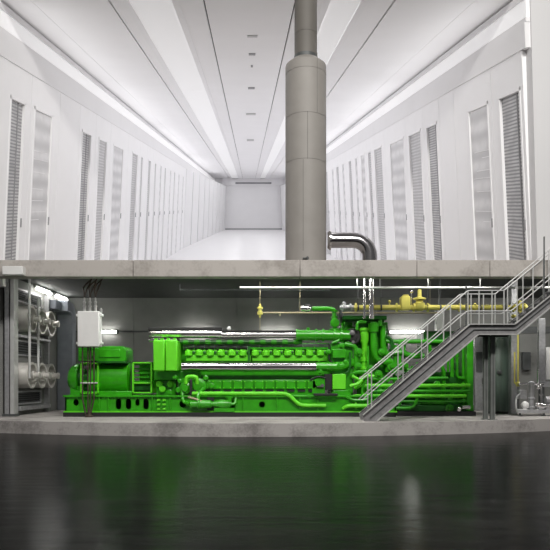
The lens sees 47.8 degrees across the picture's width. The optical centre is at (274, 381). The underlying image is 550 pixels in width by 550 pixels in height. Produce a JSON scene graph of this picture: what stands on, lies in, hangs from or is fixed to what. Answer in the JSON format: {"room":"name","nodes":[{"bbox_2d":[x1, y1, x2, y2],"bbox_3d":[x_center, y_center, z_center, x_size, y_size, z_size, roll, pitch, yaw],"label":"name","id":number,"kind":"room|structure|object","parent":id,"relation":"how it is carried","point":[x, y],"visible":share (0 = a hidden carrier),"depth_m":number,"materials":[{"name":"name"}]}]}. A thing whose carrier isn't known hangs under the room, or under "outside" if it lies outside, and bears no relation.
{"room":"mechanical room","nodes":[
{"label":"mechanical room","id":0,"kind":"room"},
{"bbox_2d":[0,287,4,415],"bbox_3d":[-20.270,-1.395,24.150,19.460,5.430,0.300,0,0,0],"label":"wall","id":1,"kind":"structure","parent":0,"point":[2,289],"depth_m":24.00,"materials":[{"name":"grey paint"}]},
{"bbox_2d":[18,280,60,414],"bbox_3d":[-10.410,-1.395,27.410,0.300,5.430,6.380,0,0,0],"label":"wall","id":2,"kind":"structure","parent":0,"point":[21,284],"depth_m":27.36,"materials":[{"name":"grey paint"}]},
{"bbox_2d":[18,390,40,404],"bbox_3d":[-10.210,0.630,25.700,0.100,0.540,2.520,0,0,0],"label":"louvres","id":3,"kind":"object","parent":2,"relation":"attached to","point":[24,397],"visible":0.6,"depth_m":25.71,"materials":[{"name":"grey metal"}]},
{"bbox_2d":[18,340,40,357],"bbox_3d":[-10.210,-1.370,25.700,0.100,0.620,2.520,0,0,0],"label":"louvres","id":4,"kind":"object","parent":2,"relation":"attached to","point":[22,345],"visible":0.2,"depth_m":25.40,"materials":[{"name":"grey metal"}]},
{"bbox_2d":[18,288,40,307],"bbox_3d":[-10.210,-3.470,25.700,0.100,0.540,2.520,0,0,0],"label":"louvres","id":5,"kind":"object","parent":2,"relation":"attached to","point":[22,293],"visible":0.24,"depth_m":25.34,"materials":[{"name":"grey metal"}]},
{"bbox_2d":[18,362,41,388],"bbox_3d":[-9.815,-0.270,24.800,0.890,1.060,1.060,0,0,0],"label":"drum","id":6,"kind":"object","parent":2,"relation":"attached to","point":[24,381],"visible":0.91,"depth_m":24.52,"materials":[{"name":"metal"}]},
{"bbox_2d":[18,306,41,331],"bbox_3d":[-9.815,-2.520,24.800,0.890,1.060,1.060,0,0,0],"label":"drum","id":7,"kind":"object","parent":2,"relation":"attached to","point":[22,310],"visible":0.84,"depth_m":24.52,"materials":[{"name":"metal"}]},
{"bbox_2d":[25,296,39,372],"bbox_3d":[-9.875,-1.825,25.273,0.572,3.350,0.098,0,0,5],"label":"vent pipe","id":8,"kind":"object","parent":7,"relation":"attached to","point":[26,297],"visible":0.92,"depth_m":25.21,"materials":[{"name":"grey metal"}]},
{"bbox_2d":[31,309,50,333],"bbox_3d":[-9.815,-2.520,25.870,0.890,1.060,1.060,0,0,0],"label":"wheel","id":9,"kind":"object","parent":2,"relation":"attached to","point":[43,324],"visible":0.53,"depth_m":25.88,"materials":[{"name":"metal"}]},
{"bbox_2d":[34,363,50,387],"bbox_3d":[-9.815,-0.270,25.870,0.890,1.060,1.060,0,0,0],"label":"drum","id":10,"kind":"object","parent":2,"relation":"attached to","point":[41,383],"visible":0.51,"depth_m":25.86,"materials":[{"name":"metal"}]},
{"bbox_2d":[40,312,59,335],"bbox_3d":[-9.815,-2.520,26.940,0.890,1.060,1.060,0,0,0],"label":"wheel","id":11,"kind":"object","parent":2,"relation":"attached to","point":[50,331],"visible":0.5,"depth_m":26.88,"materials":[{"name":"metal"}]},
{"bbox_2d":[45,364,59,387],"bbox_3d":[-9.815,-0.270,26.940,0.890,1.060,1.060,0,0,0],"label":"drum","id":12,"kind":"object","parent":2,"relation":"attached to","point":[50,383],"visible":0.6,"depth_m":26.89,"materials":[{"name":"metal"}]},
{"bbox_2d":[0,1,214,178],"bbox_3d":[-14.665,-35.492,100.750,7.828,45.719,154.500,0,0,0],"label":"wall","id":13,"kind":"structure","parent":0,"point":[12,49],"depth_m":33.97,"materials":[{"name":"white paint"}]},
{"bbox_2d":[0,9,121,113],"bbox_3d":[-11.405,-17.591,35.750,0.166,7.584,24.488,0,0,-2],"label":"light","id":14,"kind":"object","parent":13,"relation":"attached to","point":[8,23],"visible":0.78,"depth_m":30.87,"materials":[{"name":"white plastic"}]},
{"bbox_2d":[122,106,180,156],"bbox_3d":[-12.800,-26.976,69.000,1.926,12.524,41.960,0,0,0],"label":"light","id":15,"kind":"object","parent":13,"relation":"attached to","point":[125,112],"visible":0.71,"depth_m":59.80,"materials":[{"name":"white plastic"}]},
{"bbox_2d":[181,153,214,180],"bbox_3d":[-15.525,-45.323,134.000,3.855,25.507,87.960,0,0,0],"label":"light","id":16,"kind":"object","parent":13,"relation":"attached to","point":[185,158],"visible":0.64,"depth_m":113.95,"materials":[{"name":"white plastic"}]},
{"bbox_2d":[183,169,225,247],"bbox_3d":[-14.492,-38.566,137.520,1.070,34.810,79.040,0,0,0],"label":"wall","id":17,"kind":"structure","parent":0,"point":[205,198],"depth_m":120.98,"materials":[{"name":"white paint"}]},
{"bbox_2d":[204,1,293,173],"bbox_3d":[-3.950,-37.016,101.100,31.335,43.651,153.800,0,0,0],"label":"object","id":18,"kind":"structure","parent":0,"point":[204,1],"depth_m":35.62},
{"bbox_2d":[215,178,284,227],"bbox_3d":[-6.960,-51.163,178.250,25.769,14.841,0.500,0,0,0],"label":"wall","id":19,"kind":"structure","parent":0,"point":[246,206],"depth_m":178.01,"materials":[{"name":"white paint"}]},
{"bbox_2d":[222,178,282,184],"bbox_3d":[-6.482,-57.383,177.790,17.549,2.107,0.380,0,0,0],"label":"trim","id":20,"kind":"structure","parent":19,"relation":"attached to","point":[225,181],"depth_m":177.62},
{"bbox_2d":[235,182,270,183],"bbox_3d":[-6.189,-57.014,177.725,10.325,0.627,0.450,0,0,0],"label":"air vent","id":21,"kind":"object","parent":19,"relation":"attached to","point":[235,182],"visible":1,"depth_m":177.49,"materials":[{"name":"grey metal"}]},
{"bbox_2d":[225,228,281,229],"bbox_3d":[-6.121,-43.889,177.900,16.281,0.406,0.200,0,0,0],"label":"baseboard","id":22,"kind":"structure","parent":19,"relation":"attached to","point":[225,228],"depth_m":177.79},
{"bbox_2d":[165,230,337,259],"bbox_3d":[-4.280,-23.890,108.200,35.245,39.703,139.600,0,0,0],"label":"floor","id":23,"kind":"structure","parent":0,"point":[225,244],"depth_m":99.51,"materials":[{"name":"white plastic"}]},
{"bbox_2d":[90,115,110,259],"bbox_3d":[-12.515,-11.683,42.276,1.969,13.697,4.240,0,0,0],"label":"tall cabinet","id":24,"kind":"object","parent":23,"relation":"on","point":[103,127],"visible":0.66,"depth_m":42.46,"materials":[{"name":"white metal"}]},
{"bbox_2d":[105,123,128,259],"bbox_3d":[-12.741,-13.203,47.661,1.790,14.326,6.550,0,0,-2],"label":"tall cabinet","id":25,"kind":"object","parent":23,"relation":"on","point":[119,145],"visible":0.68,"depth_m":47.56,"materials":[{"name":"white metal"}]},
{"bbox_2d":[123,134,140,259],"bbox_3d":[-12.993,-14.897,53.663,1.790,14.045,5.554,0,0,-2],"label":"tall cabinet","id":26,"kind":"object","parent":23,"relation":"on","point":[134,146],"visible":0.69,"depth_m":53.93,"materials":[{"name":"white metal"}]},
{"bbox_2d":[135,141,147,259],"bbox_3d":[-13.188,-16.209,58.313,1.949,13.563,3.767,0,0,0],"label":"tall cabinet","id":27,"kind":"object","parent":23,"relation":"on","point":[143,149],"visible":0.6,"depth_m":58.22,"materials":[{"name":"white metal"}]},
{"bbox_2d":[143,146,153,259],"bbox_3d":[-13.352,-17.312,62.219,1.958,13.624,3.984,0,0,0],"label":"tall cabinet","id":28,"kind":"object","parent":23,"relation":"on","point":[150,151],"visible":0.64,"depth_m":62.50,"materials":[{"name":"white metal"}]},
{"bbox_2d":[149,149,158,259],"bbox_3d":[-13.516,-18.420,66.145,1.951,13.575,3.810,0,0,0],"label":"tall cabinet","id":29,"kind":"object","parent":23,"relation":"on","point":[156,153],"visible":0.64,"depth_m":66.23,"materials":[{"name":"white metal"}]},
{"bbox_2d":[155,152,163,259],"bbox_3d":[-13.679,-19.514,70.021,1.954,13.596,3.882,0,0,0],"label":"tall cabinet","id":30,"kind":"object","parent":23,"relation":"on","point":[161,156],"visible":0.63,"depth_m":70.24,"materials":[{"name":"white metal"}]},
{"bbox_2d":[160,156,168,259],"bbox_3d":[-13.853,-20.686,74.171,1.974,13.730,4.359,0,0,0],"label":"tall cabinet","id":31,"kind":"object","parent":23,"relation":"on","point":[166,159],"visible":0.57,"depth_m":73.99,"materials":[{"name":"white metal"}]},
{"bbox_2d":[165,159,172,258],"bbox_3d":[-14.038,-21.931,78.583,1.976,13.743,4.404,0,0,0],"label":"cabinet","id":32,"kind":"object","parent":23,"relation":"on","point":[170,171],"visible":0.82,"depth_m":78.86,"materials":[{"name":"white metal"}]},
{"bbox_2d":[169,161,177,256],"bbox_3d":[-14.235,-23.259,83.290,1.999,13.897,4.951,0,0,0],"label":"cabinet","id":33,"kind":"object","parent":23,"relation":"on","point":[175,165],"visible":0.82,"depth_m":83.15,"materials":[{"name":"white metal"}]},
{"bbox_2d":[174,164,181,253],"bbox_3d":[-14.458,-24.758,88.598,2.026,14.082,5.605,0,0,0],"label":"cabinet","id":34,"kind":"object","parent":23,"relation":"on","point":[179,172],"visible":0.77,"depth_m":88.32,"materials":[{"name":"white metal"}]},
{"bbox_2d":[178,166,185,250],"bbox_3d":[-14.704,-26.417,94.478,2.047,14.220,6.093,0,0,0],"label":"cabinet","id":35,"kind":"object","parent":23,"relation":"on","point":[183,183],"visible":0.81,"depth_m":94.08,"materials":[{"name":"white metal"}]},
{"bbox_2d":[326,161,333,256],"bbox_3d":[7.726,-24.102,86.275,2.315,15.801,11.697,0,0,0],"label":"cabinet","id":36,"kind":"object","parent":23,"relation":"on","point":[329,226],"visible":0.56,"depth_m":82.92,"materials":[{"name":"white metal"}]},
{"bbox_2d":[329,158,338,259],"bbox_3d":[8.068,-21.798,78.115,2.016,13.788,4.565,0,0,0],"label":"cabinet","id":37,"kind":"object","parent":23,"relation":"on","point":[332,163],"visible":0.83,"depth_m":78.28,"materials":[{"name":"white metal"}]},
{"bbox_2d":[334,156,343,259],"bbox_3d":[8.250,-20.572,73.768,1.995,13.648,4.068,0,0,0],"label":"tall cabinet","id":38,"kind":"object","parent":23,"relation":"on","point":[336,159],"visible":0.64,"depth_m":74.24,"materials":[{"name":"white metal"}]},
{"bbox_2d":[339,152,349,259],"bbox_3d":[8.421,-19.425,69.706,1.992,13.628,3.995,0,0,0],"label":"tall cabinet","id":39,"kind":"object","parent":23,"relation":"on","point":[341,156],"visible":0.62,"depth_m":69.71,"materials":[{"name":"white metal"}]},
{"bbox_2d":[345,148,357,259],"bbox_3d":[8.612,-18.136,65.139,1.823,13.934,5.160,0,0,-2],"label":"tall cabinet","id":40,"kind":"object","parent":23,"relation":"on","point":[349,153],"visible":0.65,"depth_m":65.25,"materials":[{"name":"white metal"}]},
{"bbox_2d":[352,145,361,259],"bbox_3d":[8.790,-16.942,60.908,1.964,13.438,3.323,0,0,0],"label":"tall cabinet","id":41,"kind":"object","parent":23,"relation":"on","point":[356,171],"visible":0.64,"depth_m":61.13,"materials":[{"name":"white metal"}]},
{"bbox_2d":[358,140,369,238],"bbox_3d":[8.938,-15.944,57.373,1.979,13.541,3.688,0,0,0],"label":"tall cabinet","id":42,"kind":"object","parent":23,"relation":"on","point":[361,146],"visible":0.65,"depth_m":57.48,"materials":[{"name":"white metal"}]},
{"bbox_2d":[366,137,377,259],"bbox_3d":[9.078,-15.004,54.041,1.947,13.323,2.917,0,0,0],"label":"tall cabinet","id":43,"kind":"object","parent":23,"relation":"on","point":[369,147],"visible":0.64,"depth_m":54.33,"materials":[{"name":"white metal"}]},
{"bbox_2d":[372,130,389,259],"bbox_3d":[9.234,-13.953,50.320,2.012,13.760,4.465,0,0,0],"label":"tall cabinet","id":44,"kind":"object","parent":23,"relation":"on","point":[377,139],"visible":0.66,"depth_m":50.58,"materials":[{"name":"white metal"}]},
{"bbox_2d":[384,118,410,259],"bbox_3d":[9.464,-12.404,44.833,1.823,14.321,6.532,0,0,-2],"label":"tall cabinet","id":45,"kind":"object","parent":23,"relation":"on","point":[394,135],"visible":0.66,"depth_m":44.69,"materials":[{"name":"white metal"}]},
{"bbox_2d":[0,0,512,177],"bbox_3d":[-3.940,-36.796,101.100,27.150,43.531,153.800,0,0,0],"label":"ceiling","id":46,"kind":"structure","parent":0,"point":[391,42],"depth_m":33.78,"materials":[{"name":"white paint"}]},
{"bbox_2d":[121,0,209,91],"bbox_3d":[-5.360,-17.865,34.100,2.296,5.709,19.914,0,0,-2],"label":"ceiling light","id":47,"kind":"object","parent":46,"relation":"hanging from","point":[162,23],"visible":1,"depth_m":30.28,"materials":[{"name":"glowing white plastic diffuser"}]},
{"bbox_2d":[178,91,223,134],"bbox_3d":[-6.320,-24.329,57.000,2.296,7.459,26.119,0,0,-2],"label":"ceiling light","id":48,"kind":"object","parent":46,"relation":"hanging from","point":[200,104],"visible":0.86,"depth_m":52.88,"materials":[{"name":"glowing white plastic diffuser"}]},
{"bbox_2d":[205,134,232,160],"bbox_3d":[-7.704,-33.643,90.000,3.976,11.410,40.000,0,0,0],"label":"ceiling light","id":49,"kind":"object","parent":46,"relation":"hanging from","point":[218,142],"visible":0.9,"depth_m":83.82,"materials":[{"name":"white plastic"}]},
{"bbox_2d":[221,161,238,177],"bbox_3d":[-9.947,-48.744,143.500,5.108,19.031,67.000,0,0,0],"label":"ceiling light","id":50,"kind":"object","parent":46,"relation":"hanging from","point":[230,167],"visible":0.98,"depth_m":132.54,"materials":[{"name":"white plastic"}]},
{"bbox_2d":[247,35,256,37],"bbox_3d":[-1.083,-16.577,29.731,0.495,0.119,0.316,0,0,0],"label":"ceiling vent","id":51,"kind":"object","parent":46,"relation":"in","point":[248,36],"visible":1,"depth_m":29.71,"materials":[{"name":"grey metal"}]},
{"bbox_2d":[260,161,274,177],"bbox_3d":[-2.168,-48.744,143.500,4.608,19.031,67.000,0,0,0],"label":"ceiling light","id":52,"kind":"object","parent":46,"relation":"hanging from","point":[268,165],"visible":0.98,"depth_m":132.54,"materials":[{"name":"white plastic"}]},
{"bbox_2d":[266,134,284,160],"bbox_3d":[0.075,-33.643,90.000,3.476,11.410,40.000,0,0,0],"label":"ceiling light","id":53,"kind":"object","parent":46,"relation":"hanging from","point":[278,143],"visible":0.76,"depth_m":85.24,"materials":[{"name":"white plastic"}]},
{"bbox_2d":[275,108,284,134],"bbox_3d":[1.459,-24.329,57.000,1.797,7.459,26.098,0,0,-2],"label":"ceiling light","id":54,"kind":"object","parent":46,"relation":"hanging from","point":[281,127],"visible":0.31,"depth_m":63.01,"materials":[{"name":"white plastic"}]},
{"bbox_2d":[317,0,368,72],"bbox_3d":[2.420,-17.865,34.100,1.797,5.709,19.893,0,0,-2],"label":"ceiling light","id":55,"kind":"object","parent":46,"relation":"hanging from","point":[336,19],"visible":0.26,"depth_m":27.94,"materials":[{"name":"white plastic"}]},
{"bbox_2d":[0,260,547,278],"bbox_3d":[0.000,-4.035,30.200,60.000,0.590,16.400,0,0,0],"label":"floor","id":56,"kind":"structure","parent":0,"point":[35,269],"depth_m":22.00,"materials":[{"name":"concrete"}]},
{"bbox_2d":[2,266,25,275],"bbox_3d":[-9.196,-3.909,21.850,0.718,0.301,0.300,0,0,0],"label":"block","id":57,"kind":"object","parent":56,"relation":"attached to","point":[6,270],"visible":1,"depth_m":21.70,"materials":[{"name":"grey concrete"}]},
{"bbox_2d":[0,56,31,259],"bbox_3d":[-11.762,-9.144,26.009,1.647,9.628,4.440,0,0,-2],"label":"tall cabinet","id":58,"kind":"object","parent":56,"relation":"on","point":[15,82],"visible":0.78,"depth_m":26.62,"materials":[{"name":"white metal"}]},
{"bbox_2d":[24,75,60,259],"bbox_3d":[-11.973,-9.742,30.326,1.884,10.824,4.208,0,0,0],"label":"tall cabinet","id":59,"kind":"object","parent":56,"relation":"on","point":[45,99],"visible":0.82,"depth_m":30.24,"materials":[{"name":"white metal"}]},
{"bbox_2d":[53,93,80,259],"bbox_3d":[-12.169,-10.286,34.373,1.923,11.912,3.826,0,0,0],"label":"tall cabinet","id":60,"kind":"object","parent":56,"relation":"on","point":[69,122],"visible":0.43,"depth_m":34.22,"materials":[{"name":"white metal"}]},
{"bbox_2d":[74,105,96,259],"bbox_3d":[-12.345,-10.828,38.221,1.951,12.996,3.810,0,0,0],"label":"tall cabinet","id":61,"kind":"object","parent":56,"relation":"on","point":[88,119],"visible":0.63,"depth_m":38.39,"materials":[{"name":"white metal"}]},
{"bbox_2d":[285,0,325,259],"bbox_3d":[1.172,-10.567,23.551,1.553,12.514,1.652,0,0,0],"label":"chimney","id":62,"kind":"object","parent":56,"relation":"on","point":[305,74],"visible":0.98,"depth_m":22.94,"materials":[{"name":"metal"}]},
{"bbox_2d":[327,230,376,318],"bbox_3d":[2.937,-4.091,23.600,1.901,3.386,0.780,0,0,0],"label":"exhaust pipe","id":63,"kind":"object","parent":56,"relation":"attached to","point":[361,242],"visible":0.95,"depth_m":23.38,"materials":[{"name":"metal"}]},
{"bbox_2d":[405,108,428,259],"bbox_3d":[9.681,-11.033,39.484,1.986,13.406,4.188,0,0,0],"label":"tall cabinet","id":64,"kind":"object","parent":56,"relation":"on","point":[414,137],"visible":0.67,"depth_m":39.64,"materials":[{"name":"white metal"}]},
{"bbox_2d":[422,99,445,259],"bbox_3d":[9.812,-10.438,35.785,1.895,12.215,3.149,0,0,0],"label":"tall cabinet","id":65,"kind":"object","parent":56,"relation":"on","point":[430,112],"visible":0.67,"depth_m":35.96,"materials":[{"name":"white metal"}]},
{"bbox_2d":[438,90,460,259],"bbox_3d":[9.912,-9.989,32.969,1.828,11.318,2.424,0,0,0],"label":"tall cabinet","id":66,"kind":"object","parent":56,"relation":"on","point":[446,105],"visible":0.29,"depth_m":32.89,"materials":[{"name":"white metal"}]},
{"bbox_2d":[453,69,498,259],"bbox_3d":[10.030,-9.643,29.300,1.858,10.625,4.853,0,0,0],"label":"tall cabinet","id":67,"kind":"object","parent":56,"relation":"on","point":[473,124],"visible":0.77,"depth_m":29.13,"materials":[{"name":"white metal"}]},
{"bbox_2d":[490,50,530,259],"bbox_3d":[10.175,-8.953,25.293,1.738,9.247,3.102,0,0,0],"label":"tall cabinet","id":68,"kind":"object","parent":56,"relation":"on","point":[508,78],"visible":0.68,"depth_m":25.23,"materials":[{"name":"white metal"}]},
{"bbox_2d":[0,431,549,549],"bbox_3d":[0.000,1.900,15.000,120.000,0.300,90.000,0,0,0],"label":"floor","id":69,"kind":"structure","parent":0,"point":[484,491],"depth_m":9.91,"materials":[{"name":"black concrete"}]},
{"bbox_2d":[0,410,549,436],"bbox_3d":[0.000,1.535,25.475,33.000,0.430,11.450,0,0,0],"label":"platform","id":70,"kind":"object","parent":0,"point":[53,422],"visible":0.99,"depth_m":20.45,"materials":[{"name":"concrete"}]},
{"bbox_2d":[2,279,19,415],"bbox_3d":[-10.209,-1.356,23.975,0.498,5.366,0.450,0,0,0],"label":"post","id":71,"kind":"object","parent":70,"relation":"on","point":[11,289],"visible":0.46,"depth_m":23.85,"materials":[{"name":"metal"}]},
{"bbox_2d":[0,279,5,286],"bbox_3d":[-10.563,-3.825,23.775,0.419,0.343,0.350,0,0,0],"label":"junction box","id":72,"kind":"object","parent":71,"relation":"attached to","point":[2,281],"visible":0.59,"depth_m":23.64,"materials":[{"name":"white metal"}]},
{"bbox_2d":[18,295,50,411],"bbox_3d":[-10.110,-1.265,25.925,0.300,5.170,3.350,0,0,0],"label":"support frame","id":73,"kind":"object","parent":70,"relation":"on","point":[46,405],"visible":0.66,"depth_m":27.50,"materials":[{"name":"metal"}]},
{"bbox_2d":[49,300,75,409],"bbox_3d":[-9.870,-1.215,28.750,0.720,5.070,1.700,0,0,0],"label":"air duct","id":74,"kind":"object","parent":70,"relation":"on","point":[65,311],"visible":0.86,"depth_m":29.12,"materials":[{"name":"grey metal"}]},
{"bbox_2d":[76,279,103,416],"bbox_3d":[-6.990,-1.403,23.853,0.992,5.463,1.318,0,0,0],"label":"box","id":75,"kind":"object","parent":70,"relation":"on","point":[89,322],"visible":0.97,"depth_m":23.28,"materials":[{"name":"white metal"}]},
{"bbox_2d":[63,304,470,416],"bbox_3d":[-0.379,-0.859,25.075,15.855,4.371,3.450,0,0,0],"label":"generator","id":76,"kind":"object","parent":70,"relation":"on","point":[196,377],"visible":0.97,"depth_m":24.05,"materials":[{"name":"green paint"}]},
{"bbox_2d":[386,331,475,415],"bbox_3d":[6.120,-0.358,25.101,3.492,3.348,2.598,0,0,0],"label":"module","id":77,"kind":"object","parent":70,"relation":"on","point":[461,364],"visible":0.57,"depth_m":24.25,"materials":[{"name":"green paint"}]},
{"bbox_2d":[359,236,549,420],"bbox_3d":[7.588,-2.213,21.390,9.335,7.066,1.200,0,0,0],"label":"stair","id":78,"kind":"structure","parent":70,"relation":"on","point":[433,361],"depth_m":20.90,"materials":[{"name":"grey metal"}]},
{"bbox_2d":[473,337,482,409],"bbox_3d":[8.633,-0.370,26.466,0.380,3.148,0.667,0,0,0],"label":"tall cabinet","id":79,"kind":"object","parent":70,"relation":"on","point":[478,341],"visible":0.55,"depth_m":26.20,"materials":[{"name":"metal"}]},
{"bbox_2d":[488,336,508,413],"bbox_3d":[9.345,-0.455,25.993,1.000,3.550,1.017,0,0,-33],"label":"storage tank","id":80,"kind":"object","parent":70,"relation":"on","point":[501,343],"visible":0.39,"depth_m":25.53,"materials":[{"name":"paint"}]},
{"bbox_2d":[509,281,516,414],"bbox_3d":[9.686,-1.395,25.250,0.240,5.430,0.300,0,0,0],"label":"steel column","id":81,"kind":"structure","parent":70,"relation":"on","point":[512,292],"depth_m":25.10,"materials":[{"name":"grey metal"}]},
{"bbox_2d":[510,370,549,415],"bbox_3d":[10.897,0.423,24.321,3.202,1.795,0.857,0,0,0],"label":"pump skid","id":82,"kind":"object","parent":70,"relation":"on","point":[543,408],"visible":1,"depth_m":24.09,"materials":[{"name":"metal"}]},
{"bbox_2d":[517,327,549,408],"bbox_3d":[13.293,-0.557,27.350,5.440,3.755,0.300,0,0,0],"label":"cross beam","id":83,"kind":"structure","parent":70,"relation":"on","point":[529,330],"depth_m":27.20,"materials":[{"name":"metal"}]},
{"bbox_2d":[536,318,549,413],"bbox_3d":[11.804,-0.602,24.975,2.445,3.936,0.250,0,0,0],"label":"frame","id":84,"kind":"object","parent":70,"relation":"on","point":[540,321],"visible":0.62,"depth_m":24.90,"materials":[{"name":"metal"}]},
{"bbox_2d":[280,184,284,230],"bbox_3d":[4.494,-38.566,137.520,5.863,34.810,79.040,0,0,0],"label":"wall","id":85,"kind":"structure","parent":0,"point":[281,186],"depth_m":169.84,"materials":[{"name":"white paint"}]},
{"bbox_2d":[21,277,547,297],"bbox_3d":[1.670,-4.128,26.400,23.860,0.035,7.800,0,0,0],"label":"ceiling","id":86,"kind":"structure","parent":0,"point":[69,288],"depth_m":26.97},
{"bbox_2d":[18,279,30,377],"bbox_3d":[-9.875,-2.140,24.373,0.572,3.980,0.098,0,0,5],"label":"vent pipe","id":87,"kind":"object","parent":86,"relation":"hanging from","point":[29,280],"visible":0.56,"depth_m":24.31,"materials":[{"name":"grey metal"}]},
{"bbox_2d":[33,284,51,294],"bbox_3d":[-9.996,-3.969,26.700,0.222,0.244,1.700,0,0,0],"label":"lamp","id":88,"kind":"object","parent":86,"relation":"attached to","point":[39,288],"visible":1,"depth_m":26.48,"materials":[{"name":"white plastic"}]},
{"bbox_2d":[53,292,67,299],"bbox_3d":[-9.996,-3.969,28.900,0.222,0.244,1.500,0,0,0],"label":"lamp","id":89,"kind":"object","parent":86,"relation":"attached to","point":[55,294],"visible":0.83,"depth_m":28.62,"materials":[{"name":"white plastic"}]},
{"bbox_2d":[180,289,329,290],"bbox_3d":[-0.839,-3.985,26.000,6.330,0.334,0.080,0,0,0],"label":"conduit","id":90,"kind":"object","parent":86,"relation":"hanging from","point":[180,289],"visible":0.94,"depth_m":25.97,"materials":[{"name":"metal"}]},
{"bbox_2d":[257,304,262,317],"bbox_3d":[-0.615,-3.120,25.400,0.240,1.980,0.234,0,0,0],"label":"gas valve","id":91,"kind":"object","parent":86,"relation":"hanging from","point":[259,308],"visible":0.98,"depth_m":25.33,"materials":[{"name":"yellow paint"}]},
{"bbox_2d":[262,312,440,315],"bbox_3d":[3.073,-3.407,25.400,7.538,1.406,0.080,0,0,0],"label":"gas pipe","id":92,"kind":"object","parent":86,"relation":"hanging from","point":[279,313],"visible":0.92,"depth_m":25.37,"materials":[{"name":"yellow metal"}]},
{"bbox_2d":[240,287,547,288],"bbox_3d":[5.449,-3.806,23.300,13.529,0.604,0.084,0,0,0],"label":"pipe","id":93,"kind":"object","parent":86,"relation":"hanging from","point":[240,287],"visible":0.72,"depth_m":23.26,"materials":[{"name":"white metal"}]},
{"bbox_2d":[340,279,527,317],"bbox_3d":[6.160,-3.287,24.006,7.287,1.645,0.645,0,0,-3],"label":"gas pipe","id":94,"kind":"object","parent":86,"relation":"hanging from","point":[419,305],"visible":0.85,"depth_m":23.90,"materials":[{"name":"yellow metal"}]},
{"bbox_2d":[514,312,520,386],"bbox_3d":[9.624,-1.290,24.501,0.226,2.939,0.463,0,0,0],"label":"pipe","id":95,"kind":"object","parent":94,"relation":"hanging from","point":[517,382],"visible":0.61,"depth_m":24.58,"materials":[{"name":"metal"}]},
{"bbox_3d":[7.132,-3.633,27.000,0.040,0.955,0.035,0,0,0],"label":"suspension rod","id":96,"kind":"object","parent":86,"relation":"hanging from","visible":0},
{"bbox_2d":[435,310,442,330],"bbox_3d":[7.079,-2.660,26.800,0.257,0.944,0.400,0,0,0],"label":"box","id":97,"kind":"object","parent":96,"relation":"hanging from","point":[439,320],"visible":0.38,"depth_m":26.60,"materials":[{"name":"white metal"}]},
{"bbox_2d":[67,298,549,408],"bbox_3d":[1.570,-1.395,30.450,24.060,5.430,0.300,0,0,0],"label":"wall","id":98,"kind":"structure","parent":0,"point":[120,314],"depth_m":30.30,"materials":[{"name":"grey paint"}]},
{"bbox_2d":[102,330,116,333],"bbox_3d":[-8.098,-2.436,30.170,0.806,0.170,0.270,0,0,0],"label":"lamp","id":99,"kind":"object","parent":98,"relation":"attached to","point":[103,331],"visible":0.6,"depth_m":30.15,"materials":[{"name":"white plastic"}]},
{"bbox_2d":[76,331,148,331],"bbox_3d":[-8.099,-2.464,30.250,4.196,0.060,0.060,0,0,0],"label":"conduit","id":100,"kind":"object","parent":98,"relation":"attached to","point":[76,331],"visible":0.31,"depth_m":30.22,"materials":[{"name":"metal"}]},
{"bbox_2d":[389,330,423,333],"bbox_3d":[6.418,-2.436,30.170,1.683,0.170,0.270,0,0,0],"label":"lamp","id":101,"kind":"object","parent":98,"relation":"attached to","point":[390,331],"visible":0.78,"depth_m":30.15,"materials":[{"name":"white plastic"}]},
{"bbox_2d":[521,352,530,369],"bbox_3d":[12.214,-1.018,30.165,0.388,0.872,0.230,0,0,0],"label":"electrical box","id":102,"kind":"object","parent":98,"relation":"attached to","point":[525,356],"visible":1,"depth_m":30.05,"materials":[{"name":"metal"}]},
{"bbox_2d":[326,0,530,161],"bbox_3d":[6.803,-35.464,100.650,7.838,45.775,154.700,0,0,0],"label":"wall","id":103,"kind":"structure","parent":0,"point":[515,39],"depth_m":31.46,"materials":[{"name":"white paint"}]},
{"bbox_2d":[326,106,383,153],"bbox_3d":[7.593,-26.976,69.000,1.928,12.524,41.960,0,0,0],"label":"light","id":104,"kind":"object","parent":103,"relation":"attached to","point":[379,112],"visible":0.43,"depth_m":58.72,"materials":[{"name":"white plastic"}]},
{"bbox_2d":[383,0,529,113],"bbox_3d":[8.992,-17.562,35.650,0.168,7.640,24.689,0,0,-2],"label":"light","id":105,"kind":"object","parent":103,"relation":"attached to","point":[520,11],"visible":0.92,"depth_m":29.41,"materials":[{"name":"white plastic"}]},
{"bbox_2d":[526,0,549,259],"bbox_3d":[19.647,-14.290,23.490,20.706,19.920,0.580,0,0,0],"label":"wall","id":106,"kind":"structure","parent":0,"point":[538,54],"depth_m":23.20,"materials":[{"name":"white paint"}]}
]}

